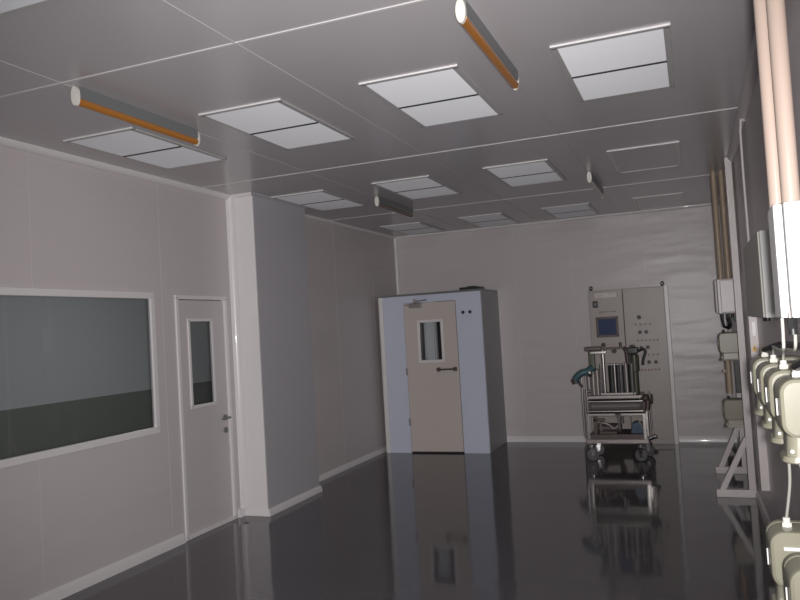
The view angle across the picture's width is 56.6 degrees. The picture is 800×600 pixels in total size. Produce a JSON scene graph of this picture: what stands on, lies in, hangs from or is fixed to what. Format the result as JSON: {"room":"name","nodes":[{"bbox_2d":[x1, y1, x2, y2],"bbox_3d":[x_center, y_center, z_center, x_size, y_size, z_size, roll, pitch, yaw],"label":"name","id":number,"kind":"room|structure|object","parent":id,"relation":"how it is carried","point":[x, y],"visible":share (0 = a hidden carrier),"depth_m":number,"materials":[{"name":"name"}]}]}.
{"room":"clean room","nodes":[
{"label":"clean room","id":0,"kind":"room"},
{"bbox_2d":[0,296,211,410],"bbox_3d":[-5.074,0.839,8.980,0.100,3.019,21.000,-4,-2,21],"label":"wall","id":1,"kind":"structure","parent":0,"point":[53,349],"depth_m":10.31,"materials":[{"name":"white"}]},
{"bbox_2d":[0,381,212,459],"bbox_3d":[-4.957,1.799,8.918,0.030,0.885,21.000,-4,-2,21],"label":"floor","id":2,"kind":"structure","parent":1,"relation":"attached to","point":[25,430],"depth_m":10.19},
{"bbox_2d":[0,146,396,599],"bbox_3d":[-2.287,0.465,4.869,0.050,2.919,12.390,-4,-2,21],"label":"wall","id":3,"kind":"structure","parent":0,"point":[92,229],"depth_m":5.58,"materials":[{"name":"grey paint"}]},
{"bbox_2d":[0,286,160,468],"bbox_3d":[-2.534,0.459,4.157,0.030,1.095,3.485,-4,-2,21],"label":"window","id":4,"kind":"structure","parent":3,"relation":"in","point":[4,291],"depth_m":5.21,"materials":[{"name":"white"}]},
{"bbox_2d":[0,137,230,199],"bbox_3d":[-3.080,-1.002,3.002,0.045,0.045,8.290,-4,-2,21],"label":"trim","id":5,"kind":"structure","parent":3,"relation":"attached to","point":[4,142],"depth_m":5.36,"materials":[{"name":"white"}]},
{"bbox_2d":[27,152,381,592],"bbox_3d":[-1.527,0.494,6.728,0.004,2.919,6.606,-4,-2,21],"label":"trim","id":6,"kind":"structure","parent":3,"relation":"attached to","point":[27,152],"depth_m":5.85,"materials":[{"name":"grey"}]},
{"bbox_2d":[174,295,236,540],"bbox_3d":[-1.649,0.953,6.334,0.118,1.985,0.712,-4,-2,21],"label":"door","id":7,"kind":"structure","parent":3,"relation":"in","point":[207,440],"depth_m":6.33,"materials":[{"name":"white metal"}]},
{"bbox_2d":[29,446,385,599],"bbox_3d":[-2.050,1.872,4.753,0.282,0.075,12.390,-4,-2,21],"label":"baseboard","id":8,"kind":"structure","parent":3,"relation":"attached to","point":[72,587],"depth_m":5.58,"materials":[{"name":"white"}]},
{"bbox_2d":[226,195,249,507],"bbox_3d":[-1.480,0.458,6.771,0.060,2.849,0.060,-4,-2,21],"label":"trim","id":9,"kind":"structure","parent":3,"relation":"attached to","point":[230,204],"depth_m":6.76,"materials":[{"name":"white"}]},
{"bbox_2d":[232,192,252,197],"bbox_3d":[-1.466,-0.955,6.804,0.254,0.030,0.030,-4,-2,21],"label":"trim","id":10,"kind":"structure","parent":3,"relation":"attached to","point":[249,193],"depth_m":6.79,"materials":[{"name":"white"}]},
{"bbox_2d":[234,196,267,508],"bbox_3d":[-1.367,0.461,6.756,0.220,2.868,0.008,-4,-2,21],"label":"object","id":11,"kind":"structure","parent":3,"relation":"attached to","point":[252,382],"depth_m":6.75,"materials":[{"name":"white paint"}]},
{"bbox_2d":[305,214,395,238],"bbox_3d":[-0.632,-0.909,9.221,0.030,0.030,3.120,-4,-2,21],"label":"trim","id":12,"kind":"structure","parent":3,"relation":"attached to","point":[306,215],"depth_m":9.14,"materials":[{"name":"white metal"}]},
{"bbox_2d":[394,238,400,294],"bbox_3d":[0.022,0.530,10.593,0.045,2.869,0.045,-4,-2,21],"label":"trim","id":13,"kind":"structure","parent":3,"relation":"attached to","point":[396,250],"depth_m":10.62,"materials":[{"name":"white"}]},
{"bbox_2d":[253,195,318,508],"bbox_3d":[-1.197,0.493,7.218,0.254,2.919,0.980,-4,-2,21],"label":"wall pillar","id":14,"kind":"structure","parent":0,"point":[280,229],"depth_m":7.12,"materials":[{"name":"grey paint"}]},
{"bbox_2d":[252,194,268,508],"bbox_3d":[-1.264,0.453,6.711,0.002,2.869,0.012,-4,-2,21],"label":"trim","id":15,"kind":"structure","parent":14,"relation":"attached to","point":[252,194],"depth_m":6.71,"materials":[{"name":"white metal"}]},
{"bbox_2d":[253,192,305,208],"bbox_3d":[-1.154,-0.962,7.224,0.020,0.020,0.980,-4,-2,21],"label":"trim","id":16,"kind":"structure","parent":14,"relation":"attached to","point":[254,193],"depth_m":7.12,"materials":[{"name":"grey metal"}]},
{"bbox_2d":[0,0,754,236],"bbox_3d":[-0.324,-1.192,4.120,4.470,0.100,12.590,-4,-2,21],"label":"ceiling","id":17,"kind":"structure","parent":0,"point":[64,40],"depth_m":4.04,"materials":[{"name":"grey"}]},
{"bbox_2d":[0,0,61,17],"bbox_3d":[-1.640,-1.125,2.407,0.549,0.014,1.002,-4,-2,21],"label":"outlet","id":18,"kind":"object","parent":17,"relation":"attached to","point":[7,7],"visible":1,"depth_m":2.82,"materials":[{"name":"white"}]},
{"bbox_2d":[0,0,44,12],"bbox_3d":[-1.552,-1.119,2.630,0.485,0.003,0.462,-4,-2,21],"label":"diffuser","id":19,"kind":"object","parent":18,"relation":"attached to","point":[6,6],"depth_m":2.81,"materials":[{"name":"white"}]},
{"bbox_2d":[71,86,199,145],"bbox_3d":[-1.458,-1.022,4.205,0.042,0.100,1.000,-4,-2,21],"label":"tube light","id":20,"kind":"object","parent":17,"relation":"attached to","point":[83,97],"visible":1,"depth_m":4.10,"materials":[{"name":"grey metal"}]},
{"bbox_2d":[63,127,227,169],"bbox_3d":[-1.697,-1.017,5.073,0.549,0.014,1.002,-4,-2,21],"label":"ceiling light","id":21,"kind":"object","parent":17,"relation":"attached to","point":[131,143],"visible":1,"depth_m":4.99,"materials":[{"name":"grey"}]},
{"bbox_2d":[72,130,177,155],"bbox_3d":[-1.784,-1.018,4.851,0.485,0.003,0.462,-4,-2,21],"label":"diffuser","id":22,"kind":"object","parent":21,"relation":"attached to","point":[125,142],"depth_m":4.83,"materials":[{"name":"white plastic"}]},
{"bbox_2d":[128,147,220,168],"bbox_3d":[-1.609,-1.011,5.296,0.485,0.003,0.462,-4,-2,21],"label":"diffuser","id":23,"kind":"object","parent":21,"relation":"attached to","point":[171,157],"depth_m":5.28,"materials":[{"name":"white"}]},
{"bbox_2d":[0,0,426,97],"bbox_3d":[-0.673,-1.157,3.295,4.320,0.014,0.014,-4,-2,21],"label":"trim","id":24,"kind":"structure","parent":17,"relation":"attached to","point":[416,1],"depth_m":3.34,"materials":[{"name":"grey metal"}]},
{"bbox_2d":[0,60,465,229],"bbox_3d":[-1.356,-1.069,4.526,0.010,0.013,12.390,-4,-2,21],"label":"trim","id":25,"kind":"structure","parent":17,"relation":"attached to","point":[0,60],"depth_m":5.16,"materials":[{"name":"grey metal"}]},
{"bbox_2d":[198,98,355,149],"bbox_3d":[-0.736,-1.088,4.694,0.549,0.014,1.002,-4,-2,21],"label":"outlet","id":26,"kind":"object","parent":17,"relation":"attached to","point":[272,122],"visible":1,"depth_m":4.60,"materials":[{"name":"white metal"}]},
{"bbox_2d":[207,102,315,133],"bbox_3d":[-0.824,-1.089,4.473,0.485,0.003,0.462,-4,-2,21],"label":"diffuser","id":27,"kind":"object","parent":26,"relation":"attached to","point":[272,116],"depth_m":4.46,"materials":[{"name":"white plastic"}]},
{"bbox_2d":[254,123,349,148],"bbox_3d":[-0.648,-1.082,4.918,0.485,0.003,0.462,-4,-2,21],"label":"diffuser","id":28,"kind":"object","parent":26,"relation":"attached to","point":[308,134],"depth_m":4.90,"materials":[{"name":"white plastic"}]},
{"bbox_2d":[271,190,366,210],"bbox_3d":[-0.779,-0.980,7.398,0.549,0.014,1.002,-4,-2,21],"label":"outlet","id":29,"kind":"object","parent":17,"relation":"attached to","point":[320,200],"visible":1,"depth_m":7.32,"materials":[{"name":"white"}]},
{"bbox_2d":[277,192,341,204],"bbox_3d":[-0.866,-0.981,7.176,0.485,0.003,0.462,-4,-2,21],"label":"diffuser","id":30,"kind":"object","parent":29,"relation":"attached to","point":[305,198],"depth_m":7.14,"materials":[{"name":"white"}]},
{"bbox_2d":[303,199,362,210],"bbox_3d":[-0.691,-0.973,7.621,0.485,0.003,0.462,-4,-2,21],"label":"diffuser","id":31,"kind":"object","parent":29,"relation":"attached to","point":[338,203],"depth_m":7.60,"materials":[{"name":"white"}]},
{"bbox_2d":[160,0,539,221],"bbox_3d":[-0.409,-1.139,4.153,0.010,0.013,12.390,-4,-2,21],"label":"trim","id":32,"kind":"structure","parent":17,"relation":"attached to","point":[163,1],"depth_m":3.88,"materials":[{"name":"grey metal"}]},
{"bbox_2d":[375,196,413,217],"bbox_3d":[-0.047,-0.965,7.776,0.042,0.100,1.000,-4,-2,21],"label":"tube light","id":33,"kind":"object","parent":17,"relation":"attached to","point":[381,202],"visible":1,"depth_m":7.68,"materials":[{"name":"grey"}]},
{"bbox_2d":[380,222,444,234],"bbox_3d":[0.183,-0.941,9.834,0.549,0.014,1.002,-4,-2,21],"label":"outlet","id":34,"kind":"object","parent":17,"relation":"attached to","point":[418,227],"visible":1,"depth_m":9.75,"materials":[{"name":"white metal"}]},
{"bbox_2d":[384,223,428,230],"bbox_3d":[0.096,-0.941,9.613,0.485,0.003,0.462,-4,-2,21],"label":"diffuser","id":35,"kind":"object","parent":34,"relation":"attached to","point":[409,226],"depth_m":9.57,"materials":[{"name":"white"}]},
{"bbox_2d":[398,227,440,234],"bbox_3d":[0.272,-0.934,10.057,0.485,0.003,0.462,-4,-2,21],"label":"diffuser","id":36,"kind":"object","parent":34,"relation":"attached to","point":[428,229],"depth_m":10.02,"materials":[{"name":"white"}]},
{"bbox_2d":[371,175,461,199],"bbox_3d":[0.182,-1.051,7.019,0.549,0.014,1.002,-4,-2,21],"label":"outlet","id":37,"kind":"object","parent":17,"relation":"attached to","point":[427,186],"visible":1,"depth_m":6.94,"materials":[{"name":"white metal"}]},
{"bbox_2d":[376,177,442,191],"bbox_3d":[0.095,-1.051,6.798,0.485,0.003,0.462,-4,-2,21],"label":"diffuser","id":38,"kind":"object","parent":37,"relation":"attached to","point":[402,185],"depth_m":6.77,"materials":[{"name":"white"}]},
{"bbox_2d":[398,186,457,198],"bbox_3d":[0.270,-1.044,7.242,0.485,0.003,0.462,-4,-2,21],"label":"diffuser","id":39,"kind":"object","parent":37,"relation":"attached to","point":[436,191],"depth_m":7.22,"materials":[{"name":"white"}]},
{"bbox_2d":[358,64,503,127],"bbox_3d":[0.218,-1.159,4.319,0.549,0.014,1.002,-4,-2,21],"label":"outlet","id":40,"kind":"object","parent":17,"relation":"attached to","point":[436,96],"visible":1,"depth_m":4.22,"materials":[{"name":"white"}]},
{"bbox_2d":[367,69,476,107],"bbox_3d":[0.131,-1.159,4.097,0.485,0.003,0.462,-4,-2,21],"label":"diffuser","id":41,"kind":"object","parent":40,"relation":"attached to","point":[437,86],"depth_m":4.08,"materials":[{"name":"white"}]},
{"bbox_2d":[401,95,497,125],"bbox_3d":[0.306,-1.152,4.542,0.485,0.003,0.462,-4,-2,21],"label":"diffuser","id":42,"kind":"object","parent":40,"relation":"attached to","point":[467,107],"depth_m":4.52,"materials":[{"name":"white"}]},
{"bbox_2d":[201,107,737,187],"bbox_3d":[0.253,-1.119,5.639,4.320,0.014,0.014,-4,-2,21],"label":"trim","id":43,"kind":"structure","parent":17,"relation":"attached to","point":[737,107],"depth_m":5.49,"materials":[{"name":"grey metal"}]},
{"bbox_2d":[455,0,518,90],"bbox_3d":[0.427,-1.161,3.463,0.042,0.100,1.000,-4,-2,21],"label":"tube light","id":44,"kind":"object","parent":17,"relation":"attached to","point":[466,16],"visible":1,"depth_m":3.31,"materials":[{"name":"brown plastic"}]},
{"bbox_2d":[458,213,519,226],"bbox_3d":[1.144,-1.012,9.456,0.549,0.014,1.002,-4,-2,21],"label":"outlet","id":45,"kind":"object","parent":17,"relation":"attached to","point":[497,218],"visible":1,"depth_m":9.38,"materials":[{"name":"white"}]},
{"bbox_2d":[461,214,507,222],"bbox_3d":[1.057,-1.012,9.235,0.485,0.003,0.462,-4,-2,21],"label":"diffuser","id":46,"kind":"object","parent":45,"relation":"attached to","point":[488,217],"depth_m":9.20,"materials":[{"name":"white"}]},
{"bbox_2d":[473,219,515,226],"bbox_3d":[1.232,-1.005,9.679,0.485,0.003,0.462,-4,-2,21],"label":"diffuser","id":47,"kind":"object","parent":45,"relation":"attached to","point":[501,221],"depth_m":9.66,"materials":[{"name":"white"}]},
{"bbox_2d":[330,175,706,220],"bbox_3d":[1.156,-1.082,7.927,4.320,0.014,0.014,-4,-2,21],"label":"trim","id":48,"kind":"structure","parent":17,"relation":"attached to","point":[701,175],"depth_m":7.84,"materials":[{"name":"grey metal"}]},
{"bbox_2d":[483,159,566,186],"bbox_3d":[1.127,-1.122,6.599,0.547,0.014,1.039,-4,-2,21],"label":"outlet","id":49,"kind":"object","parent":17,"relation":"attached to","point":[538,171],"visible":1,"depth_m":6.54,"materials":[{"name":"white"}]},
{"bbox_2d":[488,161,553,177],"bbox_3d":[1.049,-1.122,6.422,0.485,0.003,0.462,-4,-2,21],"label":"diffuser","id":50,"kind":"object","parent":49,"relation":"attached to","point":[539,167],"depth_m":6.40,"materials":[{"name":"white"}]},
{"bbox_2d":[502,172,561,186],"bbox_3d":[1.224,-1.115,6.867,0.485,0.003,0.462,-4,-2,21],"label":"diffuser","id":51,"kind":"object","parent":49,"relation":"attached to","point":[544,177],"depth_m":6.85,"materials":[{"name":"white"}]},
{"bbox_2d":[519,80,618,212],"bbox_3d":[0.538,-1.209,3.780,0.010,0.013,12.390,-4,-2,21],"label":"trim","id":52,"kind":"structure","parent":17,"relation":"attached to","point":[521,84],"depth_m":5.06,"materials":[{"name":"grey metal"}]},
{"bbox_2d":[541,203,598,218],"bbox_3d":[2.083,-1.083,9.020,0.547,0.014,1.059,-4,-2,21],"label":"ceiling light","id":53,"kind":"object","parent":17,"relation":"attached to","point":[584,209],"visible":1,"depth_m":8.98,"materials":[{"name":"white plastic"}]},
{"bbox_2d":[545,204,591,213],"bbox_3d":[2.011,-1.083,8.859,0.485,0.003,0.462,-4,-2,21],"label":"diffuser","id":54,"kind":"object","parent":53,"relation":"attached to","point":[576,207],"depth_m":8.82,"materials":[{"name":"white"}]},
{"bbox_2d":[553,210,595,217],"bbox_3d":[2.187,-1.075,9.303,0.485,0.003,0.462,-4,-2,21],"label":"diffuser","id":55,"kind":"object","parent":53,"relation":"attached to","point":[583,212],"depth_m":9.29,"materials":[{"name":"white"}]},
{"bbox_2d":[587,172,603,197],"bbox_3d":[1.893,-1.101,7.174,0.042,0.100,1.000,-4,-2,21],"label":"tube light","id":56,"kind":"object","parent":17,"relation":"attached to","point":[591,179],"visible":1,"depth_m":7.00,"materials":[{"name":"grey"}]},
{"bbox_2d":[549,23,674,101],"bbox_3d":[1.152,-1.229,3.922,0.542,0.014,1.023,-4,-2,21],"label":"outlet","id":57,"kind":"object","parent":17,"relation":"attached to","point":[638,60],"visible":1,"depth_m":3.83,"materials":[{"name":"white metal"}]},
{"bbox_2d":[558,29,666,76],"bbox_3d":[1.073,-1.229,3.726,0.485,0.003,0.462,-4,-2,21],"label":"diffuser","id":58,"kind":"object","parent":57,"relation":"attached to","point":[648,47],"depth_m":3.71,"materials":[{"name":"white"}]},
{"bbox_2d":[573,62,668,99],"bbox_3d":[1.248,-1.222,4.171,0.485,0.003,0.462,-4,-2,21],"label":"diffuser","id":59,"kind":"object","parent":57,"relation":"attached to","point":[655,75],"depth_m":4.15,"materials":[{"name":"white"}]},
{"bbox_2d":[606,141,680,173],"bbox_3d":[2.070,-1.193,6.251,0.543,0.010,1.038,-4,-2,21],"label":"outlet","id":60,"kind":"object","parent":17,"relation":"attached to","point":[662,155],"visible":1,"depth_m":6.20,"materials":[{"name":"white metal"}]},
{"bbox_2d":[632,192,684,209],"bbox_3d":[3.030,-1.154,8.679,0.543,0.010,1.059,-4,-2,21],"label":"outlet","id":61,"kind":"object","parent":17,"relation":"attached to","point":[673,199],"visible":1,"depth_m":8.64,"materials":[{"name":"grey"}]},
{"bbox_2d":[61,442,774,599],"bbox_3d":[-0.148,1.819,4.002,4.470,0.100,12.590,-4,-2,21],"label":"floor","id":62,"kind":"structure","parent":0,"point":[516,520],"depth_m":5.60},
{"bbox_2d":[378,288,506,452],"bbox_3d":[0.552,0.930,9.853,1.395,2.050,1.018,-4,-2,21],"label":"booth","id":63,"kind":"object","parent":62,"relation":"on","point":[452,403],"visible":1,"depth_m":9.50,"materials":[{"name":"painted metal"},{"name":"glass"}]},
{"bbox_2d":[459,286,484,289],"bbox_3d":[0.929,-0.155,9.582,0.260,0.050,0.280,-4,-2,21],"label":"box","id":64,"kind":"object","parent":63,"relation":"on","point":[467,287],"visible":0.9,"depth_m":9.47,"materials":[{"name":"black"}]},
{"bbox_2d":[571,342,657,460],"bbox_3d":[2.432,1.135,8.426,0.906,1.312,0.499,-4,-2,21],"label":"trolley","id":65,"kind":"object","parent":62,"relation":"on","point":[624,398],"visible":1,"depth_m":8.29,"materials":[{"name":"silver metal"}]},
{"bbox_2d":[586,376,591,394],"bbox_3d":[2.147,0.932,8.438,0.052,0.301,0.052,-4,-2,21],"label":"canister","id":66,"kind":"object","parent":65,"relation":"on","point":[589,379],"depth_m":8.42,"materials":[{"name":"silver metal"}]},
{"bbox_2d":[591,371,595,394],"bbox_3d":[2.194,0.928,8.420,0.052,0.301,0.052,-4,-2,21],"label":"canister","id":67,"kind":"object","parent":65,"relation":"on","point":[593,379],"depth_m":8.40,"materials":[{"name":"silver metal"}]},
{"bbox_2d":[595,368,600,394],"bbox_3d":[2.235,0.925,8.403,0.052,0.301,0.052,-4,-2,21],"label":"canister","id":68,"kind":"object","parent":65,"relation":"on","point":[597,377],"depth_m":8.38,"materials":[{"name":"silver metal"}]},
{"bbox_2d":[590,429,646,438],"bbox_3d":[2.477,1.515,8.401,0.590,0.055,0.430,-4,-2,21],"label":"tray","id":69,"kind":"object","parent":65,"relation":"on","point":[624,433],"depth_m":8.23,"materials":[{"name":"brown metal"}]},
{"bbox_2d":[588,281,678,443],"bbox_3d":[2.926,0.795,9.347,0.960,2.004,0.219,-4,-2,21],"label":"tall cabinet","id":70,"kind":"object","parent":62,"relation":"on","point":[639,317],"visible":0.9,"depth_m":9.22,"materials":[{"name":"white metal"}]},
{"bbox_2d":[716,368,747,473],"bbox_3d":[3.229,1.141,7.309,0.295,1.120,0.070,-4,-2,21],"label":"support stand","id":71,"kind":"object","parent":62,"relation":"on","point":[721,469],"visible":0.36,"depth_m":7.26,"materials":[{"name":"grey paint"}]},
{"bbox_2d":[716,157,756,497],"bbox_3d":[2.800,0.230,6.418,0.315,2.917,0.070,-4,-2,21],"label":"support stand","id":72,"kind":"object","parent":62,"relation":"on","point":[747,441],"visible":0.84,"depth_m":6.35,"materials":[{"name":"grey paint"}]},
{"bbox_2d":[398,206,733,435],"bbox_3d":[2.035,0.409,9.878,4.320,2.919,0.100,-4,-2,21],"label":"wall","id":73,"kind":"structure","parent":0,"point":[633,250],"depth_m":9.75,"materials":[{"name":"grey paint"}]},
{"bbox_2d":[396,203,711,238],"bbox_3d":[1.927,-1.033,9.874,4.320,0.030,0.030,-4,-2,21],"label":"trim","id":74,"kind":"structure","parent":73,"relation":"attached to","point":[708,204],"depth_m":9.79,"materials":[{"name":"white"}]},
{"bbox_2d":[512,215,692,435],"bbox_3d":[2.567,0.368,9.615,2.087,2.919,0.004,-4,-2,21],"label":"trim","id":75,"kind":"structure","parent":73,"relation":"attached to","point":[676,215],"depth_m":9.72,"materials":[{"name":"grey metal"}]},
{"bbox_2d":[507,436,736,441],"bbox_3d":[2.772,1.777,9.496,2.860,0.075,0.028,-4,-2,21],"label":"baseboard","id":76,"kind":"structure","parent":73,"relation":"attached to","point":[509,438],"depth_m":9.69,"materials":[{"name":"white"}]},
{"bbox_2d":[725,0,799,521],"bbox_3d":[1.792,0.164,3.263,0.100,2.919,12.390,-4,-2,21],"label":"wall","id":77,"kind":"structure","parent":0,"point":[769,332],"depth_m":4.50,"materials":[{"name":"grey"}]},
{"bbox_2d":[714,278,734,317],"bbox_3d":[3.070,-0.015,6.992,0.190,0.370,0.160,-4,-2,21],"label":"junction box","id":78,"kind":"object","parent":77,"relation":"attached to","point":[723,288],"visible":0.86,"depth_m":6.93,"materials":[{"name":"grey"}]},
{"bbox_2d":[710,171,723,278],"bbox_3d":[2.995,-0.709,7.022,0.052,1.024,0.052,-4,-2,21],"label":"conduit pipe","id":79,"kind":"object","parent":78,"relation":"attached to","point":[712,173],"visible":1,"depth_m":7.00,"materials":[{"name":"beige"}]},
{"bbox_2d":[721,318,726,328],"bbox_3d":[3.064,0.221,7.006,0.070,0.103,0.030,-2,-2,-25],"label":"cable","id":80,"kind":"object","parent":78,"relation":"attached to","point":[722,319],"visible":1,"depth_m":6.99,"materials":[{"name":"black plastic"}]},
{"bbox_2d":[718,170,731,277],"bbox_3d":[3.066,-0.713,7.016,0.052,1.024,0.052,-4,-2,21],"label":"conduit pipe","id":81,"kind":"object","parent":78,"relation":"attached to","point":[722,197],"visible":0.9,"depth_m":7.00,"materials":[{"name":"beige metal"}]},
{"bbox_2d":[726,317,731,328],"bbox_3d":[3.097,0.220,6.989,0.045,0.116,0.080,-4,-2,21],"label":"cable","id":82,"kind":"object","parent":78,"relation":"attached to","point":[728,318],"visible":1,"depth_m":6.96,"materials":[{"name":"black plastic"}]},
{"bbox_2d":[718,330,738,360],"bbox_3d":[3.121,0.423,7.015,0.220,0.291,0.168,-4,-2,21],"label":"socket","id":83,"kind":"object","parent":77,"relation":"attached to","point":[727,341],"visible":0.73,"depth_m":6.95,"materials":[{"name":"grey plastic"}]},
{"bbox_2d":[723,361,732,393],"bbox_3d":[3.091,0.726,7.004,0.078,0.310,0.056,-4,-2,21],"label":"pipe","id":84,"kind":"object","parent":83,"relation":"attached to","point":[728,369],"visible":0.97,"depth_m":6.98,"materials":[{"name":"beige metal"}]},
{"bbox_2d":[734,361,741,392],"bbox_3d":[3.157,0.717,6.941,0.045,0.305,0.040,-4,-2,21],"label":"duct","id":85,"kind":"object","parent":83,"relation":"attached to","point":[736,363],"visible":0.84,"depth_m":6.92,"materials":[{"name":"grey metal"}]},
{"bbox_2d":[718,205,738,437],"bbox_3d":[3.988,0.237,9.029,0.050,2.869,0.050,-4,-2,21],"label":"trim","id":86,"kind":"structure","parent":77,"relation":"attached to","point":[733,395],"depth_m":9.03,"materials":[{"name":"white metal"}]},
{"bbox_2d":[723,396,743,427],"bbox_3d":[3.157,1.047,6.990,0.220,0.291,0.168,-4,-2,21],"label":"socket","id":87,"kind":"object","parent":77,"relation":"attached to","point":[732,407],"visible":0.67,"depth_m":6.93,"materials":[{"name":"grey plastic"}]},
{"bbox_2d":[718,29,758,205],"bbox_3d":[1.639,-1.262,3.346,0.050,0.050,12.390,-4,-2,21],"label":"trim","id":88,"kind":"structure","parent":77,"relation":"attached to","point":[751,71],"depth_m":4.50,"materials":[{"name":"grey metal"}]},
{"bbox_2d":[739,119,749,241],"bbox_3d":[2.313,-0.787,4.960,0.046,0.858,0.016,-4,-2,21],"label":"tube","id":89,"kind":"object","parent":77,"relation":"attached to","point":[741,120],"visible":0.91,"depth_m":4.96,"materials":[{"name":"grey metal"}]},
{"bbox_2d":[737,437,769,526],"bbox_3d":[1.816,1.589,3.230,0.028,0.070,12.390,-4,-2,21],"label":"baseboard","id":90,"kind":"structure","parent":77,"relation":"attached to","point":[761,505],"depth_m":5.84,"materials":[{"name":"grey"}]},
{"bbox_2d":[745,284,769,490],"bbox_3d":[2.510,0.604,5.214,0.056,1.450,0.060,-4,-2,21],"label":"cable trunking","id":91,"kind":"object","parent":77,"relation":"attached to","point":[761,432],"visible":0.6,"depth_m":5.18,"materials":[{"name":"grey paint"}]},
{"bbox_2d":[752,322,755,335],"bbox_3d":[2.478,0.202,5.201,0.020,0.095,0.004,-4,-2,21],"label":"paper label","id":92,"kind":"object","parent":91,"relation":"attached to","point":[753,323],"visible":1,"depth_m":5.20,"materials":[{"name":"white paper"}]},
{"bbox_2d":[743,230,775,321],"bbox_3d":[2.177,-0.120,4.519,0.064,0.490,1.200,-4,-2,21],"label":"upper cabinet","id":93,"kind":"object","parent":77,"relation":"attached to","point":[757,253],"visible":0.93,"depth_m":4.00,"materials":[{"name":"white metal"}]},
{"bbox_2d":[750,352,769,415],"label":"socket","id":94,"kind":"object","parent":77,"relation":"attached to","point":[756,362],"depth_m":2.94,"materials":[{"name":"white plastic"}]},
{"bbox_2d":[756,355,798,428],"bbox_3d":[1.391,0.320,2.641,0.220,0.256,0.157,-4,-2,21],"label":"socket","id":95,"kind":"object","parent":77,"relation":"attached to","point":[767,423],"visible":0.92,"depth_m":2.62,"materials":[{"name":"white plastic"}]},
{"bbox_2d":[771,318,785,354],"bbox_3d":[1.157,0.123,2.289,0.017,0.146,0.820,-4,-2,24],"label":"conduit","id":96,"kind":"object","parent":95,"relation":"attached to","point":[781,319],"visible":0.99,"depth_m":1.92,"materials":[{"name":"grey plastic"}]},
{"bbox_2d":[764,360,791,444],"bbox_3d":[1.273,0.315,2.343,0.220,0.256,0.157,-4,-2,21],"label":"socket","id":97,"kind":"object","parent":77,"relation":"attached to","point":[772,375],"visible":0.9,"depth_m":2.32,"materials":[{"name":"white plastic"}]},
{"bbox_2d":[765,517,799,599],"bbox_3d":[1.196,0.752,2.127,0.265,0.256,0.162,-4,-2,21],"label":"socket","id":98,"kind":"object","parent":77,"relation":"attached to","point":[782,536],"visible":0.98,"depth_m":2.11,"materials":[{"name":"grey plastic"}]},
{"bbox_2d":[785,464,790,517],"bbox_3d":[1.097,0.536,2.096,0.013,0.194,0.127,-4,-2,18],"label":"conduit","id":99,"kind":"object","parent":98,"relation":"attached to","point":[789,465],"visible":0.89,"depth_m":2.10,"materials":[{"name":"grey plastic"}]},
{"bbox_2d":[768,200,799,334],"bbox_3d":[1.049,-0.080,1.851,0.205,0.329,0.150,-4,-2,21],"label":"enclosure","id":100,"kind":"object","parent":77,"relation":"attached to","point":[783,218],"visible":1,"depth_m":1.83,"materials":[{"name":"white painted metal"}]},
{"bbox_2d":[753,0,781,208],"bbox_3d":[0.952,-0.768,1.954,0.039,1.063,0.039,-4,-2,21],"label":"conduit pipe","id":101,"kind":"object","parent":100,"relation":"attached to","point":[760,12],"visible":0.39,"depth_m":1.93,"materials":[{"name":"beige"}]},
{"bbox_2d":[762,341,799,352],"bbox_3d":[1.295,0.141,2.407,0.078,0.119,1.207,-4,-2,19],"label":"cable","id":102,"kind":"object","parent":100,"relation":"hanging from","point":[788,344],"visible":0.76,"depth_m":2.83,"materials":[{"name":"black plastic"}]},
{"bbox_2d":[766,0,799,202],"bbox_3d":[0.953,-0.771,1.889,0.043,1.063,0.043,-4,-2,21],"label":"conduit pipe","id":103,"kind":"object","parent":100,"relation":"attached to","point":[776,10],"visible":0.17,"depth_m":1.86,"materials":[{"name":"beige"}]},
{"bbox_2d":[782,335,796,359],"bbox_3d":[1.114,0.119,2.134,0.011,0.146,0.500,-4,-2,23],"label":"conduit","id":104,"kind":"object","parent":100,"relation":"attached to","point":[794,349],"visible":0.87,"depth_m":1.95,"materials":[{"name":"grey plastic"}]},
{"bbox_2d":[792,360,799,370],"bbox_3d":[1.067,0.138,1.951,0.029,0.117,0.236,-4,-2,16],"label":"cable","id":105,"kind":"object","parent":100,"relation":"hanging from","point":[796,366],"visible":1,"depth_m":2.02,"materials":[{"name":"black plastic"}]},
{"bbox_2d":[774,370,799,463],"bbox_3d":[1.156,0.310,2.046,0.220,0.256,0.157,-4,-2,21],"label":"socket","id":106,"kind":"object","parent":77,"relation":"attached to","point":[787,387],"visible":0.95,"depth_m":2.01,"materials":[{"name":"grey plastic"}]},
{"bbox_2d":[776,355,799,360],"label":"socket","id":107,"kind":"object","parent":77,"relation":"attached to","point":[779,357],"depth_m":2.90,"materials":[{"name":"white plastic"}]},
{"bbox_2d":[783,553,799,599],"bbox_3d":[1.102,0.755,1.842,0.265,0.256,0.162,-4,-2,21],"label":"socket","id":108,"kind":"object","parent":77,"relation":"attached to","point":[791,565],"visible":1,"depth_m":1.85,"materials":[{"name":"white plastic"}]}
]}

